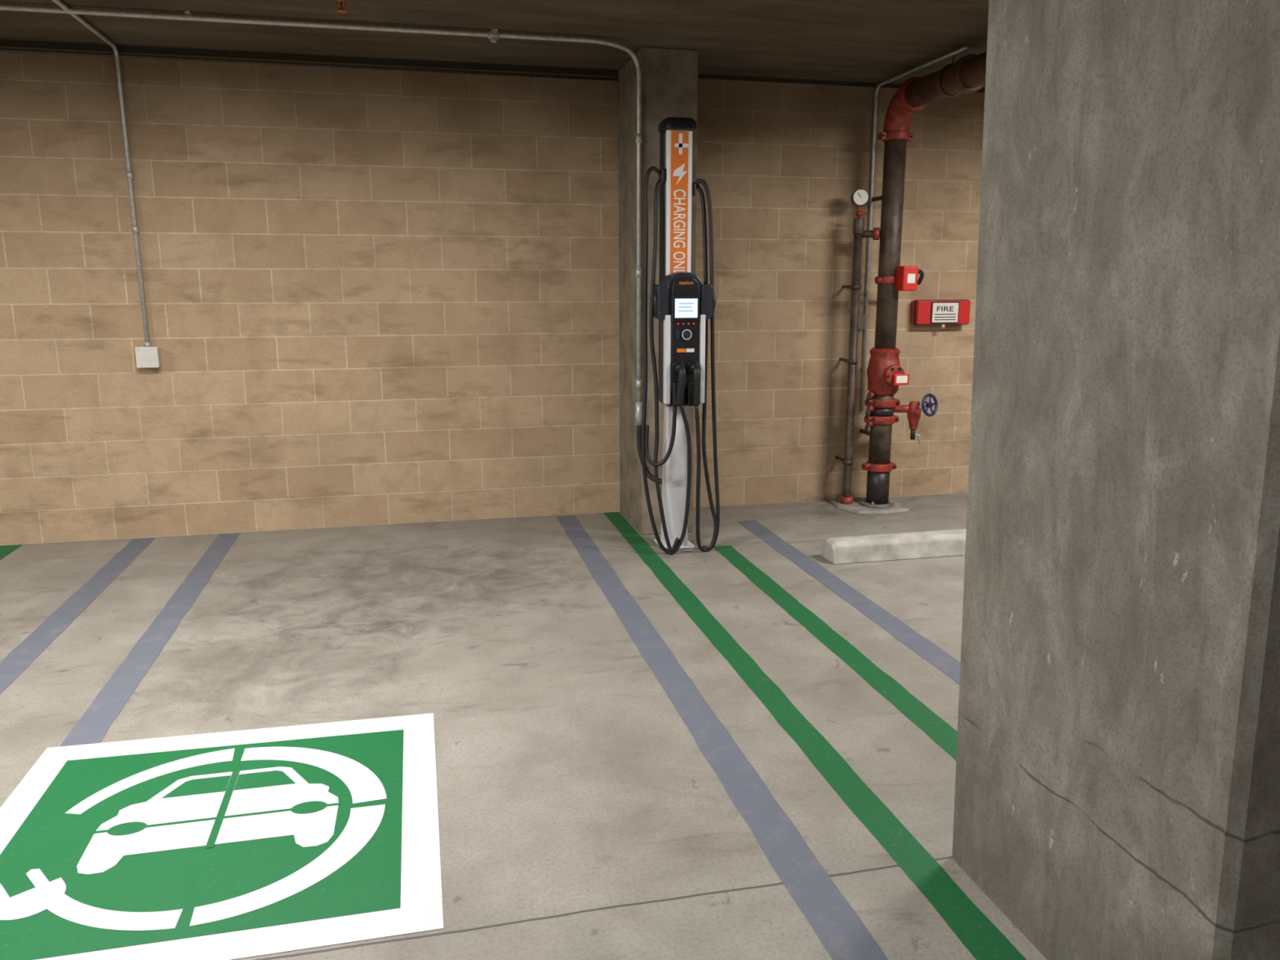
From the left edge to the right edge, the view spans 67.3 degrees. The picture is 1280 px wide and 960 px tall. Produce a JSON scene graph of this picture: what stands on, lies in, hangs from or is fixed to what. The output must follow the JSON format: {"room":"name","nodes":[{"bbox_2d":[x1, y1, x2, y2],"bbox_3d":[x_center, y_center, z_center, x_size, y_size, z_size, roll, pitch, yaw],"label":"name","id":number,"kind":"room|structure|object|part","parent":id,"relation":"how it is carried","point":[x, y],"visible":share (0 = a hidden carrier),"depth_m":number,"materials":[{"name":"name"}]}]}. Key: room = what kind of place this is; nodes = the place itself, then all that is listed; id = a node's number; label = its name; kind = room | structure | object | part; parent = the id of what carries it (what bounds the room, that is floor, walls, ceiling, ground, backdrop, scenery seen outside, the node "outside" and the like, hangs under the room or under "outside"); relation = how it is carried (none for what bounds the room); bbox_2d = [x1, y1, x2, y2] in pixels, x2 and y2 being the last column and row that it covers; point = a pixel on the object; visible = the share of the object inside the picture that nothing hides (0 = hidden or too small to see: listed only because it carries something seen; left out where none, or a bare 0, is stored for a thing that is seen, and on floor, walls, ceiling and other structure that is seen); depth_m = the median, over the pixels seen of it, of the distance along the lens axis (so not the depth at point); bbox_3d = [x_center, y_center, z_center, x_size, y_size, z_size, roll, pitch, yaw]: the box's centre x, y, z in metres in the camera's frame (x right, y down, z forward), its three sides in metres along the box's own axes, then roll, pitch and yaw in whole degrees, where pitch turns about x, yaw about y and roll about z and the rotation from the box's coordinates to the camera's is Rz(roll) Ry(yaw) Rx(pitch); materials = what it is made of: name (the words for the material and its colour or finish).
{"room":"parking garage","nodes":[
{"label":"parking garage","id":0,"kind":"room"},
{"bbox_2d":[0,46,985,545],"bbox_3d":[-0.975,-1.159,6.239,18.000,2.850,0.200,-3,12,-13],"label":"wall","id":1,"kind":"structure","parent":0,"point":[372,296],"depth_m":6.02,"materials":[{"name":"beige brick"}]},
{"bbox_2d":[52,0,160,368],"bbox_3d":[-2.694,-1.353,4.581,0.128,1.800,2.100,-3,12,-13],"label":"conduit","id":2,"kind":"object","parent":1,"relation":"attached to","point":[146,357],"visible":1,"depth_m":5.56,"materials":[{"name":"grey metal"}]},
{"bbox_3d":[-2.916,-0.726,5.688,0.122,0.123,0.008,-3,12,-13],"label":"plate","id":3,"kind":"part","parent":2,"relation":"part of","materials":[{"name":"white paint"}]},
{"bbox_2d":[0,39,617,75],"bbox_3d":[-4.925,-2.328,4.941,9.835,0.034,0.012,-3,12,-13],"label":"trim","id":4,"kind":"structure","parent":1,"relation":"attached to","point":[3,42],"depth_m":5.61,"materials":[{"name":"black metal"}]},
{"bbox_2d":[0,48,617,80],"bbox_3d":[-4.875,-2.286,4.942,9.730,0.016,0.016,-3,12,-13],"label":"conduit","id":5,"kind":"object","parent":1,"relation":"attached to","point":[1,49],"visible":1,"depth_m":5.60,"materials":[{"name":"black metal"}]},
{"bbox_2d":[697,74,985,93],"bbox_3d":[4.000,-2.756,6.990,7.830,0.024,0.012,-3,12,-13],"label":"trim","id":6,"kind":"structure","parent":1,"relation":"attached to","point":[700,76],"depth_m":6.30,"materials":[{"name":"black metal"}]},
{"bbox_2d":[828,51,986,514],"bbox_3d":[2.160,-0.789,4.444,0.621,2.848,4.799,-3,12,-13],"label":"riser pipe","id":7,"kind":"object","parent":1,"relation":"attached to","point":[885,374],"visible":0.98,"depth_m":6.40,"materials":[{"name":"metal"}]},
{"bbox_3d":[1.455,-1.776,6.380,0.020,0.100,0.020,-3,12,-13],"label":"gauge stem","id":8,"kind":"part","parent":7,"relation":"part of","materials":[{"name":"orange metal"}]},
{"bbox_2d":[875,275,896,284],"bbox_3d":[1.658,-1.333,6.415,0.164,0.050,0.164,-3,12,-13],"label":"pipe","id":9,"kind":"object","parent":7,"relation":"attached to","point":[879,279],"depth_m":6.34,"materials":[{"name":"red metal"}]},
{"bbox_2d":[893,404,908,412],"bbox_3d":[1.807,-0.487,6.567,0.187,0.052,0.052,0,12,2],"label":"pipe","id":10,"kind":"object","parent":7,"relation":"attached to","point":[896,408],"depth_m":6.54,"materials":[{"name":"red metal"}]},
{"bbox_2d":[906,273,915,283],"bbox_3d":[1.767,-1.313,6.265,0.055,0.060,0.004,-3,12,-13],"label":"label","id":11,"kind":"object","parent":7,"relation":"attached to","point":[910,277],"depth_m":6.26,"materials":[{"name":"paper"}]},
{"bbox_3d":[1.897,-0.285,6.591,0.057,0.077,0.016,2,12,10],"label":"drain lever","id":12,"kind":"part","parent":7,"relation":"part of","materials":[{"name":"silver metal"}]},
{"bbox_2d":[917,269,924,284],"bbox_3d":[1.858,-1.349,6.398,0.062,0.101,0.192,6,13,27],"label":"handle","id":13,"kind":"object","parent":7,"relation":"attached to","point":[922,274],"depth_m":6.39,"materials":[{"name":"black rubber"}]},
{"bbox_2d":[857,45,968,410],"bbox_3d":[1.669,-1.466,6.127,0.106,2.196,1.100,-3,12,-13],"label":"conduit","id":14,"kind":"object","parent":1,"relation":"attached to","point":[863,317],"visible":0.93,"depth_m":6.57,"materials":[{"name":"metal"}]},
{"bbox_2d":[910,299,970,328],"bbox_3d":[2.133,-1.176,6.816,0.420,0.200,0.111,-3,12,-13],"label":"sign","id":15,"kind":"object","parent":1,"relation":"attached to","point":[943,313],"visible":1,"depth_m":6.76,"materials":[{"name":"red plastic"}]},
{"bbox_3d":[2.146,-1.179,6.769,0.215,0.150,0.008,-3,12,-13],"label":"notice frame","id":16,"kind":"part","parent":15,"relation":"part of","materials":[{"name":"white plastic"}]},
{"bbox_2d":[0,0,988,88],"bbox_3d":[0.544,-1.345,-0.409,18.000,0.200,13.500,-3,12,-13],"label":"ceiling","id":17,"kind":"structure","parent":0,"point":[856,41],"depth_m":5.05,"materials":[{"name":"concrete"}]},
{"bbox_2d":[336,0,346,13],"bbox_3d":[-1.334,-2.152,4.292,0.080,0.116,0.080,-3,12,-13],"label":"sprinkler","id":18,"kind":"object","parent":17,"relation":"attached to","point":[341,10],"visible":1,"depth_m":4.29,"materials":[{"name":"orange metal"}]},
{"bbox_2d":[0,492,1047,959],"bbox_3d":[0.544,1.615,0.201,18.000,0.154,13.500,-3,12,-13],"label":"floor","id":19,"kind":"structure","parent":0,"point":[581,816],"depth_m":3.23,"materials":[{"name":"concrete"}]},
{"bbox_2d":[0,544,22,559],"bbox_3d":[-3.192,0.891,3.347,0.126,0.001,5.090,-3,12,-13],"label":"parking line","id":20,"kind":"object","parent":19,"relation":"on","point":[5,550],"visible":1,"depth_m":5.68,"materials":[{"name":"paint"}]},
{"bbox_2d":[0,537,155,693],"bbox_3d":[-2.475,0.858,3.507,0.136,0.001,5.080,-3,12,-13],"label":"parking line","id":21,"kind":"object","parent":19,"relation":"on","point":[19,659],"visible":1,"depth_m":4.56,"materials":[{"name":"paint"}]},
{"bbox_2d":[59,533,239,746],"bbox_3d":[-2.244,0.621,4.656,0.131,0.001,2.900,-3,12,-13],"label":"parking line","id":22,"kind":"object","parent":19,"relation":"on","point":[94,724],"visible":1,"depth_m":4.08,"materials":[{"name":"paint"}]},
{"bbox_2d":[617,46,697,534],"bbox_3d":[0.099,-1.122,6.058,0.335,2.848,0.649,-3,12,-13],"label":"pilaster","id":23,"kind":"object","parent":19,"relation":"on","point":[669,76],"visible":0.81,"depth_m":5.84,"materials":[{"name":"grey concrete"}]},
{"bbox_2d":[0,4,662,484],"bbox_3d":[-4.530,-0.980,4.521,9.692,2.508,0.207,-3,12,-13],"label":"conduit","id":24,"kind":"object","parent":23,"relation":"attached to","point":[493,34],"depth_m":5.06,"materials":[{"name":"grey metal"}]},
{"bbox_2d":[641,116,719,554],"bbox_3d":[0.214,-0.783,5.454,0.430,2.430,0.421,10,15,40],"label":"station","id":25,"kind":"object","parent":19,"relation":"on","point":[682,305],"visible":1,"depth_m":5.38,"materials":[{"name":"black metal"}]},
{"bbox_3d":[0.130,-1.688,5.336,0.040,0.070,0.080,-3,12,-13],"label":"cord arm","id":26,"kind":"part","parent":25,"relation":"part of","materials":[{"name":"black plastic"}]},
{"bbox_3d":[0.151,-0.671,5.367,0.032,0.495,0.050,-3,12,-13],"label":"trim","id":27,"kind":"part","parent":25,"relation":"part of","materials":[{"name":"silver metal"}]},
{"bbox_3d":[0.206,0.382,5.791,0.200,0.012,0.220,-3,12,-13],"label":"plate","id":28,"kind":"part","parent":25,"relation":"part of","materials":[{"name":"silver metal"}]},
{"bbox_2d":[671,360,684,373],"bbox_3d":[0.214,-0.633,5.359,0.072,0.075,0.041,-3,12,-13],"label":"socket","id":29,"kind":"object","parent":25,"relation":"attached to","point":[674,362],"depth_m":5.34,"materials":[{"name":"black plastic"}]},
{"bbox_3d":[0.215,-1.526,5.357,0.146,0.805,0.027,-3,12,-13],"label":"mast panel","id":30,"kind":"part","parent":25,"relation":"part of","materials":[{"name":"orange plastic"}]},
{"bbox_3d":[0.224,-0.523,5.319,0.050,0.225,0.079,-3,12,-13],"label":"connector handle","id":31,"kind":"part","parent":25,"relation":"part of","materials":[{"name":"black plastic"}]},
{"bbox_3d":[0.250,-0.809,5.352,0.164,0.622,0.030,-3,12,-13],"label":"panel","id":32,"kind":"part","parent":25,"relation":"part of","materials":[{"name":"black plastic"}]},
{"bbox_2d":[686,359,699,373],"bbox_3d":[0.296,-0.637,5.377,0.072,0.075,0.041,-3,12,-13],"label":"socket","id":33,"kind":"object","parent":25,"relation":"attached to","point":[690,362],"depth_m":5.36,"materials":[{"name":"black plastic"}]},
{"bbox_3d":[0.286,-1.627,5.386,0.040,0.070,0.080,-3,12,-13],"label":"cord arm","id":34,"kind":"part","parent":25,"relation":"part of","materials":[{"name":"black plastic"}]},
{"bbox_3d":[0.314,-0.527,5.340,0.050,0.225,0.079,-3,12,-13],"label":"connector handle","id":35,"kind":"part","parent":25,"relation":"part of","materials":[{"name":"black plastic"}]},
{"bbox_3d":[0.345,-0.680,5.412,0.032,0.495,0.050,-3,12,-13],"label":"trim","id":36,"kind":"part","parent":25,"relation":"part of","materials":[{"name":"silver metal"}]},
{"bbox_2d":[555,515,888,959],"bbox_3d":[0.176,0.828,3.653,0.136,0.001,5.960,-3,12,-13],"label":"parking line","id":37,"kind":"object","parent":19,"relation":"on","point":[842,932],"visible":1,"depth_m":2.99,"materials":[{"name":"paint"}]},
{"bbox_2d":[603,511,1026,959],"bbox_3d":[0.484,0.810,3.739,0.116,0.001,5.990,-3,12,-13],"label":"parking line","id":38,"kind":"object","parent":19,"relation":"on","point":[983,940],"visible":1,"depth_m":3.01,"materials":[{"name":"paint"}]},
{"bbox_2d":[713,545,957,759],"bbox_3d":[0.840,0.699,4.278,0.121,0.001,3.100,-3,12,-13],"label":"parking line","id":39,"kind":"object","parent":19,"relation":"on","point":[943,734],"visible":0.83,"depth_m":4.02,"materials":[{"name":"paint"}]},
{"bbox_2d":[737,520,960,683],"bbox_3d":[1.278,0.766,3.951,0.131,0.001,5.050,-3,12,-13],"label":"parking line","id":40,"kind":"object","parent":19,"relation":"on","point":[925,648],"visible":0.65,"depth_m":4.70,"materials":[{"name":"paint"}]},
{"bbox_2d":[820,528,966,564],"bbox_3d":[1.936,0.355,5.652,1.795,0.120,0.192,-3,12,-13],"label":"wheel stop","id":41,"kind":"object","parent":19,"relation":"on","point":[945,543],"visible":0.45,"depth_m":5.47,"materials":[{"name":"white concrete"}]},
{"bbox_2d":[951,0,1279,959],"bbox_3d":[1.177,-0.283,1.993,0.630,2.848,0.895,-3,12,-13],"label":"concrete column","id":42,"kind":"structure","parent":19,"relation":"on","point":[1117,797],"depth_m":1.87,"materials":[{"name":"grey concrete"}]}
]}

